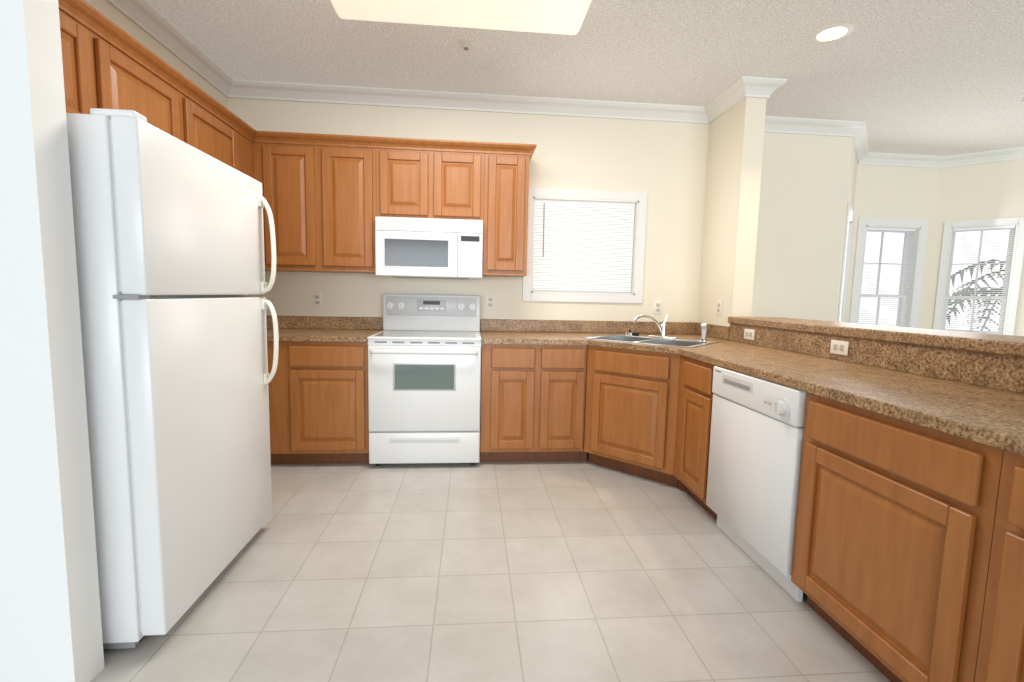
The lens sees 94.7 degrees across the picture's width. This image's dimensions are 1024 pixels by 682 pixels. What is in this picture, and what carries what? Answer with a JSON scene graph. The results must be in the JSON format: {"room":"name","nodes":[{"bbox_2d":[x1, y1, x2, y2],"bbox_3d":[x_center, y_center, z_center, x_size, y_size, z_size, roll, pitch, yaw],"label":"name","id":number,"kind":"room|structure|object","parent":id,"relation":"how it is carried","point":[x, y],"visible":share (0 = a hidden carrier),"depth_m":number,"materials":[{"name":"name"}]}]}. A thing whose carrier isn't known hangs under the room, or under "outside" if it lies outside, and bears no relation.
{"room":"kitchen","nodes":[
{"label":"kitchen","id":0,"kind":"room"},
{"bbox_2d":[0,0,103,681],"bbox_3d":[-2.392,-0.323,1.230,2.240,2.740,0.110,1,6,-5],"label":"wall","id":1,"kind":"structure","parent":0,"point":[50,622],"depth_m":1.33,"materials":[{"name":"white paint"}]},
{"bbox_2d":[84,0,227,108],"bbox_3d":[-2.125,-0.449,2.562,0.120,2.740,2.510,1,6,-5],"label":"wall","id":2,"kind":"structure","parent":0,"point":[109,11],"depth_m":2.72,"materials":[{"name":"beige paint"}]},
{"bbox_2d":[58,0,105,113],"bbox_3d":[-1.806,-1.030,1.590,0.329,0.500,0.586,1,6,-5],"label":"upper cabinet","id":3,"kind":"object","parent":2,"relation":"attached to","point":[80,30],"depth_m":1.82,"materials":[{"name":"brown wood"}]},
{"bbox_2d":[98,12,189,144],"bbox_3d":[-1.856,-1.088,2.170,0.329,0.500,0.585,1,6,-5],"label":"upper cabinet","id":4,"kind":"object","parent":2,"relation":"attached to","point":[108,63],"depth_m":2.16,"materials":[{"name":"brown wood"}]},
{"bbox_2d":[106,0,233,95],"bbox_3d":[-1.983,-1.748,2.311,0.088,0.100,2.250,1,6,-5],"label":"crown molding","id":5,"kind":"structure","parent":2,"relation":"attached to","point":[150,20],"depth_m":2.83,"materials":[{"name":"white paint"}]},
{"bbox_2d":[186,78,241,171],"bbox_3d":[-1.910,-0.928,2.768,0.329,0.940,0.573,1,6,-5],"label":"upper cabinet","id":6,"kind":"object","parent":2,"relation":"attached to","point":[215,131],"depth_m":2.76,"materials":[{"name":"brown wood"}]},
{"bbox_2d":[242,120,268,270],"bbox_3d":[-1.957,-0.982,3.311,0.329,0.940,0.640,1,6,-5],"label":"upper cabinet","id":7,"kind":"object","parent":2,"relation":"attached to","point":[248,134],"depth_m":3.20,"materials":[{"name":"brown wood"}]},
{"bbox_2d":[227,98,708,431],"bbox_3d":[-0.352,-0.544,3.894,3.880,2.740,0.150,1,6,-5],"label":"wall","id":8,"kind":"structure","parent":0,"point":[663,164],"depth_m":3.81,"materials":[{"name":"beige paint"}]},
{"bbox_2d":[313,292,321,306],"bbox_3d":[-1.540,-0.327,3.734,0.072,0.116,0.008,1,6,-5],"label":"electrical outlet","id":9,"kind":"object","parent":8,"relation":"attached to","point":[317,299],"visible":1,"depth_m":3.73,"materials":[{"name":"white plastic"}]},
{"bbox_2d":[253,131,536,276],"bbox_3d":[-0.835,-0.982,3.548,1.984,0.940,0.363,1,6,-5],"label":"upper cabinet","id":10,"kind":"object","parent":8,"relation":"attached to","point":[329,198],"visible":0.96,"depth_m":3.38,"materials":[{"name":"brown wood"}]},
{"bbox_2d":[375,217,482,279],"bbox_3d":[-0.609,-0.687,3.576,0.766,0.420,0.403,1,6,-5],"label":"over-the-range microwave","id":11,"kind":"object","parent":10,"relation":"attached to","point":[429,248],"visible":1,"depth_m":3.38,"materials":[{"name":"white plastic"}]},
{"bbox_2d":[226,79,705,123],"bbox_3d":[-0.255,-1.845,3.651,3.760,0.100,0.088,1,6,-5],"label":"crown molding","id":12,"kind":"structure","parent":8,"relation":"attached to","point":[243,89],"depth_m":3.64,"materials":[{"name":"white"}]},
{"bbox_2d":[486,295,494,309],"bbox_3d":[-0.176,-0.315,3.852,0.072,0.116,0.008,1,6,-5],"label":"electrical outlet","id":13,"kind":"object","parent":8,"relation":"attached to","point":[490,301],"visible":1,"depth_m":3.85,"materials":[{"name":"white plastic"}]},
{"bbox_2d":[522,188,647,303],"bbox_3d":[0.589,-0.733,3.947,1.010,0.995,0.168,1,6,-5],"label":"kitchen window","id":14,"kind":"structure","parent":8,"relation":"in","point":[586,246],"depth_m":3.90,"materials":[{"name":"white"}]},
{"bbox_2d":[653,300,661,313],"bbox_3d":[1.228,-0.283,3.976,0.072,0.116,0.008,1,6,-5],"label":"electrical outlet","id":15,"kind":"object","parent":8,"relation":"attached to","point":[657,307],"visible":1,"depth_m":3.97,"materials":[{"name":"white plastic"}]},
{"bbox_2d":[91,441,890,681],"bbox_3d":[2.100,1.194,1.077,11.200,0.060,8.800,1,6,-5],"label":"floor","id":16,"kind":"structure","parent":0,"point":[560,571],"depth_m":1.93,"materials":[{"name":"beige tile"}]},
{"bbox_2d":[66,108,278,648],"bbox_3d":[-1.523,0.129,1.883,0.835,1.746,0.864,1,6,-5],"label":"refrigerator","id":17,"kind":"object","parent":16,"relation":"on","point":[169,244],"visible":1,"depth_m":1.56,"materials":[{"name":"white metal"}]},
{"bbox_2d":[267,341,368,463],"bbox_3d":[-1.561,0.407,3.491,1.102,0.874,0.628,1,6,-5],"label":"base cabinet","id":18,"kind":"object","parent":16,"relation":"on","point":[318,404],"visible":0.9,"depth_m":3.21,"materials":[{"name":"brown wood"}]},
{"bbox_2d":[266,315,382,341],"bbox_3d":[-1.550,-0.098,3.439,1.102,0.137,0.634,1,6,-5],"label":"countertop","id":19,"kind":"structure","parent":18,"relation":"on","point":[323,329],"depth_m":3.71,"materials":[{"name":"stone"}]},
{"bbox_2d":[367,293,481,465],"bbox_3d":[-0.619,0.261,3.495,0.766,1.204,0.696,1,6,-5],"label":"range","id":20,"kind":"object","parent":16,"relation":"on","point":[424,371],"visible":1,"depth_m":3.24,"materials":[{"name":"white metal"}]},
{"bbox_2d":[480,341,586,461],"bbox_3d":[0.127,0.428,3.638,0.742,0.874,0.628,1,6,-5],"label":"base cabinet","id":21,"kind":"object","parent":16,"relation":"on","point":[532,402],"visible":1,"depth_m":3.33,"materials":[{"name":"brown wood"}]},
{"bbox_2d":[480,331,671,352],"bbox_3d":[0.370,-0.002,3.385,1.170,0.037,1.089,1,6,-5],"label":"countertop","id":22,"kind":"structure","parent":21,"relation":"on","point":[488,337],"depth_m":3.29,"materials":[{"name":"stone"}]},
{"bbox_2d":[584,315,717,347],"bbox_3d":[0.983,-0.004,3.352,0.770,0.355,0.560,6,7,40],"label":"double-bowl sink","id":23,"kind":"object","parent":22,"relation":"in","point":[663,339],"visible":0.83,"depth_m":3.44,"materials":[{"name":"silver metal"}]},
{"bbox_2d":[580,345,684,489],"bbox_3d":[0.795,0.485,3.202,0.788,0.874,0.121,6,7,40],"label":"base cabinet","id":24,"kind":"object","parent":16,"relation":"on","point":[631,408],"visible":0.96,"depth_m":3.13,"materials":[{"name":"brown wood"}]},
{"bbox_2d":[674,355,716,519],"bbox_3d":[1.350,0.541,2.760,0.644,0.874,0.441,1,6,-5],"label":"base cabinet","id":25,"kind":"object","parent":16,"relation":"on","point":[694,412],"visible":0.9,"depth_m":2.69,"materials":[{"name":"brown wood"}]},
{"bbox_2d":[706,366,806,601],"bbox_3d":[1.363,0.597,2.210,0.666,0.871,0.649,1,6,-5],"label":"dishwasher","id":26,"kind":"object","parent":16,"relation":"on","point":[756,441],"visible":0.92,"depth_m":2.08,"materials":[{"name":"white"}]},
{"bbox_2d":[791,392,982,681],"bbox_3d":[1.454,0.663,1.548,0.644,0.874,0.679,1,6,-5],"label":"base cabinet","id":27,"kind":"object","parent":16,"relation":"on","point":[908,560],"depth_m":1.44,"materials":[{"name":"brown wood"}]},
{"bbox_2d":[639,333,1023,454],"bbox_3d":[1.428,0.175,1.824,0.671,0.037,4.398,1,6,-5],"label":"countertop","id":28,"kind":"structure","parent":27,"relation":"on","point":[993,417],"depth_m":1.67,"materials":[{"name":"stone"}]},
{"bbox_2d":[955,444,1023,681],"bbox_3d":[1.512,0.731,0.875,0.644,0.874,0.678,1,6,-5],"label":"base cabinet","id":29,"kind":"object","parent":16,"relation":"on","point":[991,645],"depth_m":1.15,"materials":[{"name":"brown wood"}]},
{"bbox_2d":[146,0,1023,155],"bbox_3d":[2.159,-1.612,0.799,11.200,0.100,8.800,1,6,-5],"label":"ceiling","id":30,"kind":"structure","parent":0,"point":[934,77],"depth_m":3.01,"materials":[{"name":"white paint"}]},
{"bbox_2d":[330,0,591,34],"bbox_3d":[-0.256,-1.709,2.312,1.290,0.104,0.470,1,6,-5],"label":"fluorescent ceiling light","id":31,"kind":"object","parent":30,"relation":"attached to","point":[566,17],"visible":1,"depth_m":2.40,"materials":[{"name":"white plastic"}]},
{"bbox_2d":[460,40,472,50],"bbox_3d":[-0.280,-1.803,2.891,0.080,0.034,0.080,1,6,-5],"label":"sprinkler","id":32,"kind":"object","parent":30,"relation":"attached to","point":[466,45],"visible":1,"depth_m":2.87,"materials":[{"name":"white"}]},
{"bbox_2d":[810,23,853,42],"bbox_3d":[1.825,-1.752,2.693,0.210,0.006,0.210,1,6,-5],"label":"recessed light","id":33,"kind":"object","parent":30,"relation":"in","point":[825,34],"visible":1,"depth_m":2.68,"materials":[{"name":"white"}]},
{"bbox_2d":[697,97,766,326],"bbox_3d":[1.673,-0.498,3.856,0.150,2.740,0.780,1,6,-5],"label":"wall","id":34,"kind":"structure","parent":0,"point":[733,180],"depth_m":3.51,"materials":[{"name":"beige paint"}]},
{"bbox_2d":[716,300,721,314],"bbox_3d":[1.607,-0.259,3.663,0.008,0.116,0.072,1,6,-5],"label":"outlet","id":35,"kind":"object","parent":34,"relation":"attached to","point":[719,308],"visible":1,"depth_m":3.65,"materials":[{"name":"white plastic"}]},
{"bbox_2d":[702,76,761,123],"bbox_3d":[1.611,-1.790,3.494,0.108,0.100,0.508,1,6,-5],"label":"crown molding","id":36,"kind":"structure","parent":34,"relation":"attached to","point":[746,86],"depth_m":3.43,"materials":[{"name":"white paint"}]},
{"bbox_2d":[480,319,1023,392],"bbox_3d":[0.847,0.086,1.765,1.842,0.125,4.398,1,6,-5],"label":"backsplash","id":37,"kind":"structure","parent":34,"relation":"attached to","point":[1000,371],"depth_m":2.34,"materials":[{"name":"stone"}]},
{"bbox_2d":[744,329,754,339],"bbox_3d":[1.629,-0.046,3.242,0.008,0.072,0.116,1,6,-5],"label":"outlet","id":38,"kind":"object","parent":37,"relation":"attached to","point":[749,334],"visible":1,"depth_m":3.23,"materials":[{"name":"white plastic"}]},
{"bbox_2d":[830,340,848,355],"bbox_3d":[1.697,0.034,2.449,0.008,0.072,0.116,1,6,-5],"label":"outlet","id":39,"kind":"object","parent":37,"relation":"attached to","point":[839,347],"visible":1,"depth_m":2.44,"materials":[{"name":"white plastic"}]},
{"bbox_2d":[754,78,787,98],"bbox_3d":[1.828,-1.793,3.573,0.098,0.100,0.628,1,6,-5],"label":"crown molding","id":40,"kind":"structure","parent":34,"relation":"attached to","point":[769,85],"depth_m":3.29,"materials":[{"name":"white"}]},
{"bbox_2d":[751,132,851,321],"bbox_3d":[2.322,-0.523,4.247,1.210,2.740,0.150,1,6,-5],"label":"wall","id":41,"kind":"structure","parent":0,"point":[802,212],"depth_m":4.14,"materials":[{"name":"beige paint"}]},
{"bbox_2d":[764,116,1023,167],"bbox_3d":[3.528,-1.848,4.480,3.620,0.100,0.848,1,6,-5],"label":"crown molding","id":42,"kind":"structure","parent":41,"relation":"attached to","point":[857,130],"depth_m":4.62,"materials":[{"name":"white"}]},
{"bbox_2d":[836,137,857,321],"bbox_3d":[3.224,-0.551,4.718,0.150,2.740,1.140,6,7,38],"label":"wall","id":43,"kind":"structure","parent":0,"point":[852,180],"depth_m":4.35,"materials":[{"name":"beige paint"}]},
{"bbox_2d":[837,202,853,321],"bbox_3d":[3.194,-0.462,4.676,0.168,1.640,0.795,6,7,38],"label":"window","id":44,"kind":"structure","parent":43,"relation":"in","point":[846,265],"depth_m":4.80,"materials":[{"name":"white"}]},
{"bbox_2d":[845,164,940,327],"bbox_3d":[4.035,-0.577,5.155,1.140,2.740,0.150,1,6,-5],"label":"wall","id":45,"kind":"structure","parent":0,"point":[896,192],"depth_m":4.99,"materials":[{"name":"beige paint"}]},
{"bbox_2d":[849,217,928,327],"bbox_3d":[4.022,-0.492,5.154,0.795,1.640,0.168,1,6,-5],"label":"window bay","id":46,"kind":"object","parent":45,"relation":"in","point":[908,295],"visible":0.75,"depth_m":5.09,"materials":[{"name":"white"}]},
{"bbox_2d":[923,159,1023,335],"bbox_3d":[4.931,-0.530,4.867,1.175,2.740,0.150,6,7,40],"label":"wall","id":47,"kind":"structure","parent":0,"point":[992,190],"depth_m":4.83,"materials":[{"name":"beige paint"}]},
{"bbox_2d":[933,217,1023,335],"bbox_3d":[4.841,-0.453,4.937,0.608,1.590,0.168,6,7,40],"label":"window bay","id":48,"kind":"object","parent":47,"relation":"in","point":[1011,276],"visible":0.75,"depth_m":4.87,"materials":[{"name":"white"}]},
{"bbox_3d":[1.853,0.580,1.634,0.150,1.040,3.869,1,6,-5],"label":"bar","id":49,"kind":"object","parent":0,"visible":0},
{"bbox_2d":[728,316,1023,356],"bbox_3d":[1.962,0.039,1.589,0.415,0.048,3.868,1,6,-5],"label":"raised bar","id":50,"kind":"object","parent":49,"relation":"on","point":[1011,345],"visible":1,"depth_m":2.13,"materials":[{"name":"stone"}]},
{"label":"outside","id":51,"kind":"structure","parent":0,"visible":0},
{"bbox_2d":[947,260,1005,330],"bbox_3d":[7.939,1.212,7.242,2.767,4.936,3.046,1,6,-5],"label":"palm tree","id":52,"kind":"object","parent":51,"point":[977,291],"depth_m":7.47,"materials":[{"name":"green plant"}]}
]}

